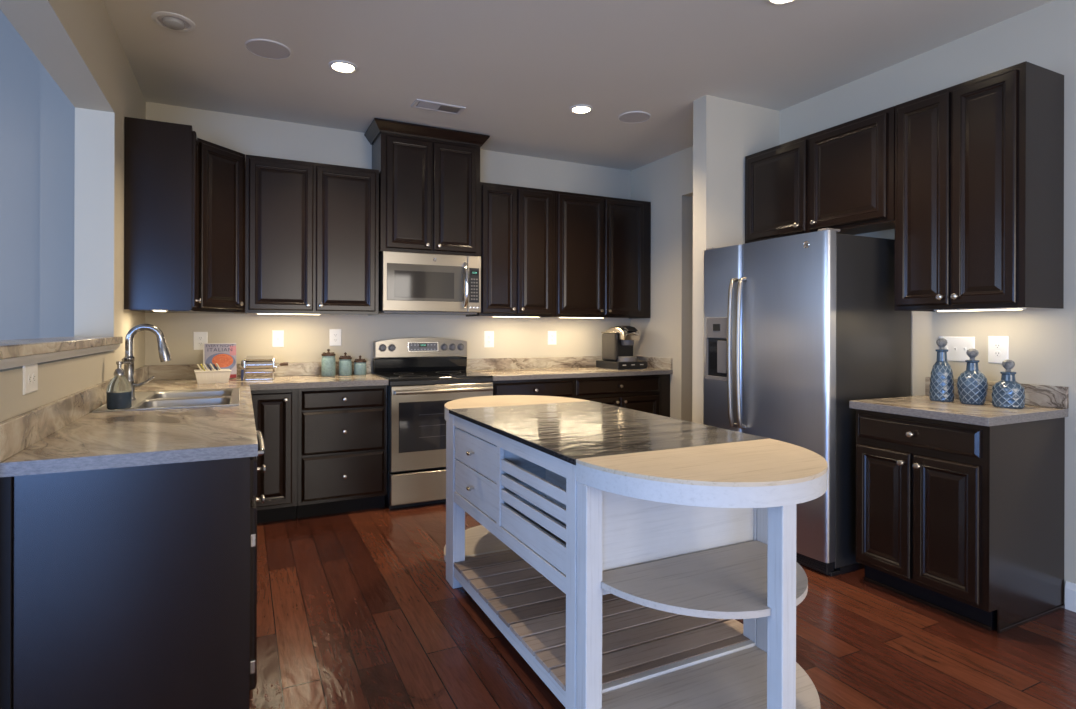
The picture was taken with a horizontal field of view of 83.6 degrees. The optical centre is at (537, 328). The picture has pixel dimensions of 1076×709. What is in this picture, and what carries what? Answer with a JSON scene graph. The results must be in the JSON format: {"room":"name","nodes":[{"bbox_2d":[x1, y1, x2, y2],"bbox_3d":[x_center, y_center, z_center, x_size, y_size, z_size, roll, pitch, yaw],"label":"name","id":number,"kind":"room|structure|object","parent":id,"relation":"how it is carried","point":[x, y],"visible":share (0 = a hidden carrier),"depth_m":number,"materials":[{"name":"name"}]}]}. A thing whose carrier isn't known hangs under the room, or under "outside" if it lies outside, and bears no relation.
{"room":"kitchen","nodes":[
{"label":"kitchen","id":0,"kind":"room"},
{"bbox_2d":[0,9,74,339],"bbox_3d":[-4.468,-0.891,3.141,3.743,4.300,0.380,0,0,-26],"label":"wall","id":1,"kind":"structure","parent":0,"point":[37,119],"depth_m":3.78,"materials":[{"name":"paint"}]},
{"bbox_2d":[0,0,145,421],"bbox_3d":[-1.587,-0.137,1.703,0.165,2.810,5.257,0,0,-26],"label":"wall","id":2,"kind":"structure","parent":0,"point":[78,43],"depth_m":3.03,"materials":[{"name":"paint"}]},
{"bbox_2d":[23,363,37,394],"bbox_3d":[-1.573,0.156,1.870,0.008,0.088,0.130,0,0,-26],"label":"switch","id":3,"kind":"object","parent":2,"relation":"attached to","point":[30,372],"visible":0.98,"depth_m":1.86,"materials":[{"name":"white plastic"}]},
{"bbox_2d":[28,374,31,383],"bbox_3d":[-1.562,0.156,1.854,0.002,0.033,0.033,0,0,-26],"label":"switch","id":4,"kind":"object","parent":3,"relation":"attached to","point":[29,375],"depth_m":1.85,"materials":[{"name":"grey plastic"}]},
{"bbox_2d":[32,373,35,382],"bbox_3d":[-1.579,0.156,1.889,0.002,0.033,0.033,0,0,-26],"label":"receptacle","id":5,"kind":"object","parent":3,"relation":"attached to","point":[33,374],"depth_m":1.89,"materials":[{"name":"grey plastic"}]},
{"bbox_2d":[0,344,119,369],"bbox_3d":[-1.784,0.095,2.319,0.026,0.029,1.786,0,0,-26],"label":"trim","id":6,"kind":"structure","parent":2,"relation":"attached to","point":[33,359],"depth_m":2.00,"materials":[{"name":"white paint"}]},
{"bbox_2d":[0,337,122,359],"bbox_3d":[-1.870,0.061,2.283,0.229,0.036,1.796,0,0,-26],"label":"bar ledge","id":7,"kind":"object","parent":2,"relation":"attached to","point":[19,347],"visible":1,"depth_m":2.03,"materials":[{"name":"stone"}]},
{"bbox_2d":[124,117,201,310],"bbox_3d":[-2.180,-0.642,3.533,0.376,1.073,0.224,0,0,-26],"label":"upper cabinet","id":8,"kind":"object","parent":2,"relation":"attached to","point":[161,158],"visible":1,"depth_m":3.42,"materials":[{"name":"brown wood"}]},
{"bbox_2d":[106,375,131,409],"bbox_3d":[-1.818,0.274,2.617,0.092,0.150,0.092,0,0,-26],"label":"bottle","id":9,"kind":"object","parent":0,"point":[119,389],"depth_m":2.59,"materials":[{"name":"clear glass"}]},
{"bbox_2d":[106,361,132,409],"bbox_3d":[-1.817,0.246,2.617,0.093,0.206,0.092,0,0,-26],"label":"soap dispenser","id":10,"kind":"object","parent":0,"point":[119,389],"visible":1,"depth_m":2.59,"materials":[{"name":"clear glass"}]},
{"bbox_2d":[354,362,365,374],"bbox_3d":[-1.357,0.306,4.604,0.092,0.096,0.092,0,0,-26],"label":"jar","id":11,"kind":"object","parent":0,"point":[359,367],"depth_m":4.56,"materials":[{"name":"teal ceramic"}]},
{"bbox_2d":[145,102,630,373],"bbox_3d":[-0.842,-0.135,5.064,4.135,2.810,0.120,0,0,-26],"label":"wall","id":12,"kind":"structure","parent":0,"point":[306,337],"depth_m":4.69,"materials":[{"name":"paint"}]},
{"bbox_2d":[131,138,244,313],"bbox_3d":[-2.261,-0.643,3.960,0.607,1.073,0.606,0,0,-26],"label":"upper cabinet","id":13,"kind":"object","parent":12,"relation":"attached to","point":[221,170],"visible":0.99,"depth_m":3.87,"materials":[{"name":"brown wood"}]},
{"bbox_2d":[193,332,207,349],"bbox_3d":[-2.374,0.087,4.240,0.088,0.128,0.008,0,0,-26],"label":"outlet","id":14,"kind":"object","parent":12,"relation":"attached to","point":[199,338],"visible":0.94,"depth_m":4.24,"materials":[{"name":"white plastic"}]},
{"bbox_2d":[272,330,283,346],"bbox_3d":[-1.922,0.077,4.458,0.080,0.125,0.016,0,0,-26],"label":"switch","id":15,"kind":"object","parent":12,"relation":"attached to","point":[277,335],"visible":1,"depth_m":4.46,"materials":[{"name":"white plastic"}]},
{"bbox_2d":[245,155,378,314],"bbox_3d":[-1.638,-0.641,4.394,0.890,1.073,0.376,0,0,-26],"label":"upper cabinet","id":16,"kind":"object","parent":12,"relation":"attached to","point":[312,229],"visible":1,"depth_m":4.24,"materials":[{"name":"brown wood"}]},
{"bbox_2d":[256,313,319,314],"bbox_3d":[-1.756,-0.107,4.257,0.430,0.017,0.070,0,0,-26],"label":"strip light","id":17,"kind":"object","parent":16,"relation":"attached to","point":[256,313],"visible":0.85,"depth_m":4.25,"materials":[{"name":"white plastic"}]},
{"bbox_2d":[329,329,340,345],"bbox_3d":[-1.557,0.070,4.641,0.088,0.130,0.008,0,0,-26],"label":"outlet","id":18,"kind":"object","parent":12,"relation":"attached to","point":[334,334],"visible":1,"depth_m":4.64,"materials":[{"name":"white plastic"}]},
{"bbox_2d":[364,118,489,256],"bbox_3d":[-0.872,-1.051,4.752,0.898,0.958,0.408,0,0,-26],"label":"upper cabinet","id":19,"kind":"object","parent":12,"relation":"attached to","point":[429,177],"visible":1,"depth_m":4.59,"materials":[{"name":"brown wood"}]},
{"bbox_2d":[378,251,480,314],"bbox_3d":[-0.863,-0.342,4.728,0.768,0.452,0.457,0,0,-26],"label":"microwave","id":20,"kind":"object","parent":19,"relation":"attached to","point":[409,283],"visible":1,"depth_m":4.56,"materials":[{"name":"silver metal"}]},
{"bbox_2d":[484,331,493,346],"bbox_3d":[-0.417,0.094,5.201,0.090,0.140,0.008,0,0,-26],"label":"outlet","id":21,"kind":"object","parent":12,"relation":"attached to","point":[488,335],"visible":1,"depth_m":5.20,"materials":[{"name":"white plastic"}]},
{"bbox_2d":[466,182,555,316],"bbox_3d":[-0.216,-0.636,5.092,0.686,1.073,0.376,0,0,-26],"label":"upper cabinet","id":22,"kind":"object","parent":12,"relation":"attached to","point":[517,224],"visible":0.98,"depth_m":4.95,"materials":[{"name":"brown wood"}]},
{"bbox_2d":[491,316,538,317],"bbox_3d":[-0.176,-0.102,5.033,0.430,0.017,0.070,0,0,-26],"label":"strip light","id":23,"kind":"object","parent":22,"relation":"attached to","point":[491,316],"visible":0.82,"depth_m":4.97,"materials":[{"name":"white plastic"}]},
{"bbox_2d":[548,331,555,344],"bbox_3d":[0.134,0.085,5.472,0.090,0.125,0.008,0,0,-26],"label":"outlet","id":24,"kind":"object","parent":12,"relation":"attached to","point":[551,334],"visible":1,"depth_m":5.47,"materials":[{"name":"white plastic"}]},
{"bbox_2d":[555,191,650,318],"bbox_3d":[0.539,-0.634,5.463,0.990,1.073,0.376,0,0,-26],"label":"upper cabinet","id":25,"kind":"object","parent":12,"relation":"attached to","point":[603,244],"visible":0.98,"depth_m":5.30,"materials":[{"name":"brown wood"}]},
{"bbox_2d":[559,317,598,317],"bbox_3d":[0.390,-0.101,5.310,0.450,0.017,0.070,0,0,-26],"label":"strip light","id":26,"kind":"object","parent":25,"relation":"attached to","point":[559,317],"visible":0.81,"depth_m":5.26,"materials":[{"name":"white plastic"}]},
{"bbox_2d":[103,0,1053,170],"bbox_3d":[0.963,-1.584,1.210,4.300,0.100,8.627,0,0,-26],"label":"ceiling","id":27,"kind":"structure","parent":0,"point":[517,68],"depth_m":3.40,"materials":[{"name":"paint"}]},
{"bbox_2d":[151,11,195,31],"bbox_3d":[-1.827,-1.528,3.022,0.192,0.030,0.192,0,0,-26],"label":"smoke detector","id":28,"kind":"object","parent":27,"relation":"in","point":[169,20],"visible":1,"depth_m":3.00,"materials":[{"name":"white paint"}]},
{"bbox_2d":[244,39,290,58],"bbox_3d":[-1.484,-1.538,3.318,0.236,0.006,0.236,0,0,-26],"label":"ceiling speaker","id":29,"kind":"object","parent":27,"relation":"attached to","point":[264,48],"visible":1,"depth_m":3.31,"materials":[{"name":"white paint"}]},
{"bbox_2d":[328,60,357,72],"bbox_3d":[-1.141,-1.535,3.537,0.164,0.010,0.164,0,0,-26],"label":"recessed light","id":30,"kind":"object","parent":27,"relation":"in","point":[341,66],"visible":1,"depth_m":3.52,"materials":[{"name":"white paint"}]},
{"bbox_2d":[411,99,465,114],"bbox_3d":[-0.687,-1.535,4.178,0.350,0.008,0.156,0,0,-26],"label":"ceiling vent","id":31,"kind":"object","parent":27,"relation":"in","point":[418,103],"visible":1,"depth_m":4.17,"materials":[{"name":"grey metal"}]},
{"bbox_2d":[569,105,592,113],"bbox_3d":[0.306,-1.530,4.208,0.164,0.010,0.164,0,0,-26],"label":"recessed light","id":32,"kind":"object","parent":27,"relation":"in","point":[578,109],"visible":1,"depth_m":4.19,"materials":[{"name":"white paint"}]},
{"bbox_2d":[618,111,650,122],"bbox_3d":[0.704,-1.531,4.367,0.236,0.006,0.236,0,0,-26],"label":"ceiling speaker","id":33,"kind":"object","parent":27,"relation":"attached to","point":[633,116],"visible":1,"depth_m":4.36,"materials":[{"name":"white paint"}]},
{"bbox_2d":[766,0,795,4],"bbox_3d":[1.134,-1.528,2.760,0.164,0.010,0.164,0,0,-26],"label":"recessed light","id":34,"kind":"object","parent":27,"relation":"in","point":[773,2],"visible":1,"depth_m":2.81,"materials":[{"name":"white paint"}]},
{"bbox_2d":[249,502,1075,708],"bbox_3d":[-0.793,1.310,0.352,8.193,0.080,8.627,0,0,-26],"label":"floor","id":35,"kind":"structure","parent":0,"point":[359,609],"depth_m":2.45,"materials":[{"name":"brown wood"}]},
{"bbox_2d":[0,456,265,708],"bbox_3d":[-1.226,0.832,1.908,0.665,0.875,0.375,0,0,-26],"label":"base cabinet","id":36,"kind":"object","parent":35,"relation":"on","point":[135,587],"visible":0.94,"depth_m":1.74,"materials":[{"name":"brown wood"}]},
{"bbox_2d":[0,361,388,476],"bbox_3d":[-1.376,0.324,3.170,1.507,0.138,2.809,0,0,-26],"label":"countertop","id":37,"kind":"structure","parent":36,"relation":"on","point":[64,434],"depth_m":2.08,"materials":[{"name":"stone"}]},
{"bbox_2d":[122,324,170,400],"bbox_3d":[-1.917,0.163,2.953,0.206,0.372,0.068,0,0,-26],"label":"faucet","id":38,"kind":"object","parent":37,"relation":"on","point":[164,354],"visible":0.84,"depth_m":2.93,"materials":[{"name":"silver metal"}]},
{"bbox_2d":[92,388,239,412],"bbox_3d":[-1.800,0.430,3.015,0.554,0.168,0.835,0,0,-26],"label":"sink","id":39,"kind":"object","parent":37,"relation":"in","point":[146,400],"visible":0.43,"depth_m":3.04,"materials":[{"name":"silver metal"}]},
{"bbox_2d":[194,369,231,383],"bbox_3d":[-2.111,0.310,3.910,0.210,0.083,0.143,0,0,-32],"label":"basket","id":40,"kind":"object","parent":37,"relation":"on","point":[223,375],"visible":0.98,"depth_m":3.86,"materials":[{"name":"beige ceramic"}]},
{"bbox_2d":[203,343,236,377],"bbox_3d":[-2.222,0.227,4.213,0.206,0.248,0.057,0,0,-32],"label":"cookbook","id":41,"kind":"object","parent":37,"relation":"on","point":[223,354],"visible":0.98,"depth_m":4.21,"materials":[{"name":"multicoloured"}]},
{"bbox_2d":[241,355,287,380],"bbox_3d":[-1.881,0.271,4.154,0.297,0.164,0.124,0,0,-20],"label":"machine","id":42,"kind":"object","parent":37,"relation":"on","point":[250,362],"visible":1,"depth_m":4.11,"materials":[{"name":"silver metal"}]},
{"bbox_2d":[246,355,272,359],"bbox_3d":[-1.911,0.201,4.141,0.168,0.025,0.084,0,0,-20],"label":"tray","id":43,"kind":"object","parent":42,"relation":"on","point":[248,357],"depth_m":4.13,"materials":[{"name":"silver metal"}]},
{"bbox_2d":[321,349,335,375],"bbox_3d":[-1.558,0.253,4.488,0.102,0.202,0.102,0,0,-26],"label":"canister","id":44,"kind":"object","parent":37,"relation":"on","point":[328,361],"visible":1,"depth_m":4.45,"materials":[{"name":"teal ceramic"}]},
{"bbox_2d":[339,352,351,375],"bbox_3d":[-1.452,0.267,4.548,0.096,0.174,0.096,0,0,-26],"label":"canister","id":45,"kind":"object","parent":37,"relation":"on","point":[345,363],"visible":1,"depth_m":4.51,"materials":[{"name":"teal ceramic"}]},
{"bbox_2d":[354,355,365,374],"bbox_3d":[-1.357,0.280,4.604,0.094,0.148,0.094,0,0,-26],"label":"canister","id":46,"kind":"object","parent":37,"relation":"on","point":[359,364],"visible":1,"depth_m":4.57,"materials":[{"name":"teal ceramic"}]},
{"bbox_2d":[256,430,265,456],"bbox_3d":[-1.439,0.831,2.352,0.675,0.874,0.596,0,0,-26],"label":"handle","id":47,"kind":"object","parent":35,"relation":"on","point":[262,450],"visible":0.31,"depth_m":2.42,"materials":[{"name":"silver metal"}]},
{"bbox_2d":[251,389,297,522],"bbox_3d":[-1.837,0.830,4.141,0.305,0.875,0.656,0,0,-26],"label":"base cabinet","id":48,"kind":"object","parent":35,"relation":"on","point":[275,411],"visible":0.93,"depth_m":3.89,"materials":[{"name":"brown wood"}]},
{"bbox_2d":[297,385,386,517],"bbox_3d":[-1.437,0.831,4.337,0.580,0.875,0.656,0,0,-26],"label":"base cabinet","id":49,"kind":"object","parent":35,"relation":"on","point":[342,431],"visible":0.99,"depth_m":4.07,"materials":[{"name":"brown wood"}]},
{"bbox_2d":[373,338,492,508],"bbox_3d":[-0.806,0.673,4.598,0.766,1.195,0.726,0,0,-26],"label":"range","id":50,"kind":"object","parent":35,"relation":"on","point":[431,376],"visible":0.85,"depth_m":4.29,"materials":[{"name":"silver metal"}]},
{"bbox_2d":[373,370,492,380],"bbox_3d":[-0.810,0.358,4.608,0.766,0.018,0.605,0,0,-26],"label":"cooktop","id":51,"kind":"object","parent":50,"relation":"in","point":[392,375],"depth_m":4.48,"materials":[{"name":"black glass"}]},
{"bbox_2d":[493,378,573,397],"bbox_3d":[-0.150,0.835,4.968,0.712,0.875,0.656,0,0,-26],"label":"base cabinet","id":52,"kind":"object","parent":35,"relation":"on","point":[562,387],"visible":0.22,"depth_m":4.71,"materials":[{"name":"brown wood"}]},
{"bbox_2d":[466,356,672,380],"bbox_3d":[0.285,0.329,5.192,1.694,0.138,0.644,0,0,-26],"label":"countertop","id":53,"kind":"structure","parent":52,"relation":"on","point":[530,368],"depth_m":5.26,"materials":[{"name":"stone"}]},
{"bbox_2d":[601,326,639,361],"bbox_3d":[0.756,0.134,5.435,0.235,0.317,0.318,0,0,-32],"label":"coffee maker","id":54,"kind":"object","parent":53,"relation":"on","point":[617,341],"visible":1,"depth_m":5.37,"materials":[{"name":"black plastic"}]},
{"bbox_2d":[617,356,636,361],"bbox_3d":[0.799,0.271,5.407,0.190,0.042,0.190,0,0,-32],"label":"drip tray","id":55,"kind":"object","parent":54,"relation":"on","point":[619,358],"depth_m":5.33,"materials":[{"name":"grey plastic"}]},
{"bbox_2d":[574,374,669,416],"bbox_3d":[0.610,0.837,5.342,0.974,0.875,0.656,0,0,-26],"label":"base cabinet","id":56,"kind":"object","parent":35,"relation":"on","point":[644,393],"visible":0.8,"depth_m":5.10,"materials":[{"name":"brown wood"}]},
{"bbox_2d":[444,395,827,708],"bbox_3d":[0.195,0.839,2.603,0.855,0.870,2.204,0,0,-26],"label":"kitchen island","id":57,"kind":"object","parent":35,"relation":"on","point":[619,551],"visible":1,"depth_m":2.02,"materials":[{"name":"wood"}]},
{"bbox_2d":[444,525,508,561],"bbox_3d":[-0.169,1.169,3.373,0.820,0.030,0.438,0,0,-26],"label":"shelf","id":58,"kind":"object","parent":57,"relation":"attached to","point":[479,540],"depth_m":3.23,"materials":[{"name":"white wood"}]},
{"bbox_2d":[601,540,807,618],"bbox_3d":[0.577,0.781,1.855,0.712,0.020,0.413,0,0,-26],"label":"shelf","id":59,"kind":"object","parent":57,"relation":"attached to","point":[723,579],"depth_m":1.84,"materials":[{"name":"white wood"}]},
{"bbox_2d":[601,646,819,708],"bbox_3d":[0.582,1.172,1.844,0.820,0.030,0.438,0,0,-26],"label":"shelf","id":60,"kind":"object","parent":57,"relation":"attached to","point":[735,677],"depth_m":1.94,"materials":[{"name":"white wood"}]},
{"bbox_2d":[703,228,910,576],"bbox_3d":[1.555,0.379,3.635,0.765,1.796,0.938,0,0,-26],"label":"refrigerator","id":61,"kind":"object","parent":35,"relation":"on","point":[799,328],"visible":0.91,"depth_m":3.24,"materials":[{"name":"grey metal"}]},
{"bbox_2d":[856,409,1064,633],"bbox_3d":[1.992,0.842,2.886,0.658,0.875,0.611,0,0,-26],"label":"base cabinet","id":62,"kind":"object","parent":35,"relation":"on","point":[963,521],"visible":0.99,"depth_m":2.67,"materials":[{"name":"brown wood"}]},
{"bbox_2d":[849,377,1068,426],"bbox_3d":[1.999,0.334,2.892,0.644,0.138,0.632,0,0,-26],"label":"countertop","id":63,"kind":"structure","parent":62,"relation":"on","point":[1042,402],"depth_m":2.78,"materials":[{"name":"stone"}]},
{"bbox_2d":[929,338,954,401],"bbox_3d":[2.042,0.206,3.038,0.106,0.316,0.106,0,0,-45],"label":"bottle","id":64,"kind":"object","parent":63,"relation":"on","point":[941,386],"visible":1,"depth_m":3.01,"materials":[{"name":"blue glass"}]},
{"bbox_2d":[957,348,987,404],"bbox_3d":[2.109,0.231,2.918,0.123,0.269,0.124,0,0,-35],"label":"bottle","id":65,"kind":"object","parent":63,"relation":"on","point":[972,384],"visible":1,"depth_m":2.89,"materials":[{"name":"blue glass"}]},
{"bbox_2d":[992,359,1024,408],"bbox_3d":[2.186,0.254,2.795,0.123,0.222,0.123,0,0,27],"label":"bottle","id":66,"kind":"object","parent":63,"relation":"on","point":[1007,392],"visible":1,"depth_m":2.76,"materials":[{"name":"blue glass"}]},
{"bbox_2d":[692,95,778,423],"bbox_3d":[1.373,-0.128,4.150,0.663,2.810,0.129,0,0,-26],"label":"wall","id":67,"kind":"structure","parent":0,"point":[725,131],"depth_m":4.02,"materials":[{"name":"paint"}]},
{"bbox_2d":[630,0,1075,603],"bbox_3d":[2.814,-0.123,2.138,0.150,2.810,8.357,0,0,-26],"label":"wall","id":68,"kind":"structure","parent":0,"point":[1042,341],"depth_m":3.25,"materials":[{"name":"paint"}]},
{"bbox_2d":[745,106,894,243],"bbox_3d":[1.763,-0.867,3.682,0.376,0.600,1.040,0,0,-26],"label":"upper cabinet","id":69,"kind":"object","parent":68,"relation":"attached to","point":[842,176],"visible":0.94,"depth_m":3.50,"materials":[{"name":"brown wood"}]},
{"bbox_2d":[939,336,974,361],"bbox_3d":[2.209,0.108,3.179,0.016,0.130,0.177,0,0,-26],"label":"switch","id":70,"kind":"object","parent":68,"relation":"attached to","point":[957,347],"visible":0.82,"depth_m":3.17,"materials":[{"name":"white plastic"}]},
{"bbox_2d":[894,61,1063,311],"bbox_3d":[2.123,-0.629,2.947,0.376,1.073,0.586,0,0,-26],"label":"upper cabinet","id":71,"kind":"object","parent":68,"relation":"attached to","point":[979,162],"visible":1,"depth_m":2.76,"materials":[{"name":"brown wood"}]},
{"bbox_2d":[934,307,1026,311],"bbox_3d":[2.162,-0.095,2.955,0.070,0.017,0.380,0,0,-26],"label":"strip light","id":72,"kind":"object","parent":71,"relation":"attached to","point":[1021,308],"visible":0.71,"depth_m":2.91,"materials":[{"name":"white plastic"}]},
{"bbox_2d":[988,336,1008,363],"bbox_3d":[2.299,0.106,3.005,0.008,0.137,0.090,0,0,-26],"label":"outlet","id":73,"kind":"object","parent":68,"relation":"attached to","point":[998,346],"visible":0.99,"depth_m":3.00,"materials":[{"name":"white plastic"}]},
{"bbox_2d":[994,343,1000,348],"bbox_3d":[2.297,0.086,3.004,0.002,0.033,0.033,0,0,-26],"label":"receptacle","id":74,"kind":"object","parent":73,"relation":"attached to","point":[996,345],"depth_m":3.00,"materials":[{"name":"grey plastic"}]},
{"bbox_2d":[994,350,1000,356],"bbox_3d":[2.297,0.126,3.004,0.002,0.033,0.033,0,0,-26],"label":"receptacle","id":75,"kind":"object","parent":73,"relation":"attached to","point":[997,353],"depth_m":3.00,"materials":[{"name":"grey plastic"}]},
{"bbox_2d":[1065,581,1075,611],"bbox_3d":[3.497,1.221,0.552,0.014,0.125,4.905,0,0,-26],"label":"baseboard","id":76,"kind":"structure","parent":68,"relation":"attached to","point":[1070,588],"depth_m":2.73,"materials":[{"name":"white paint"}]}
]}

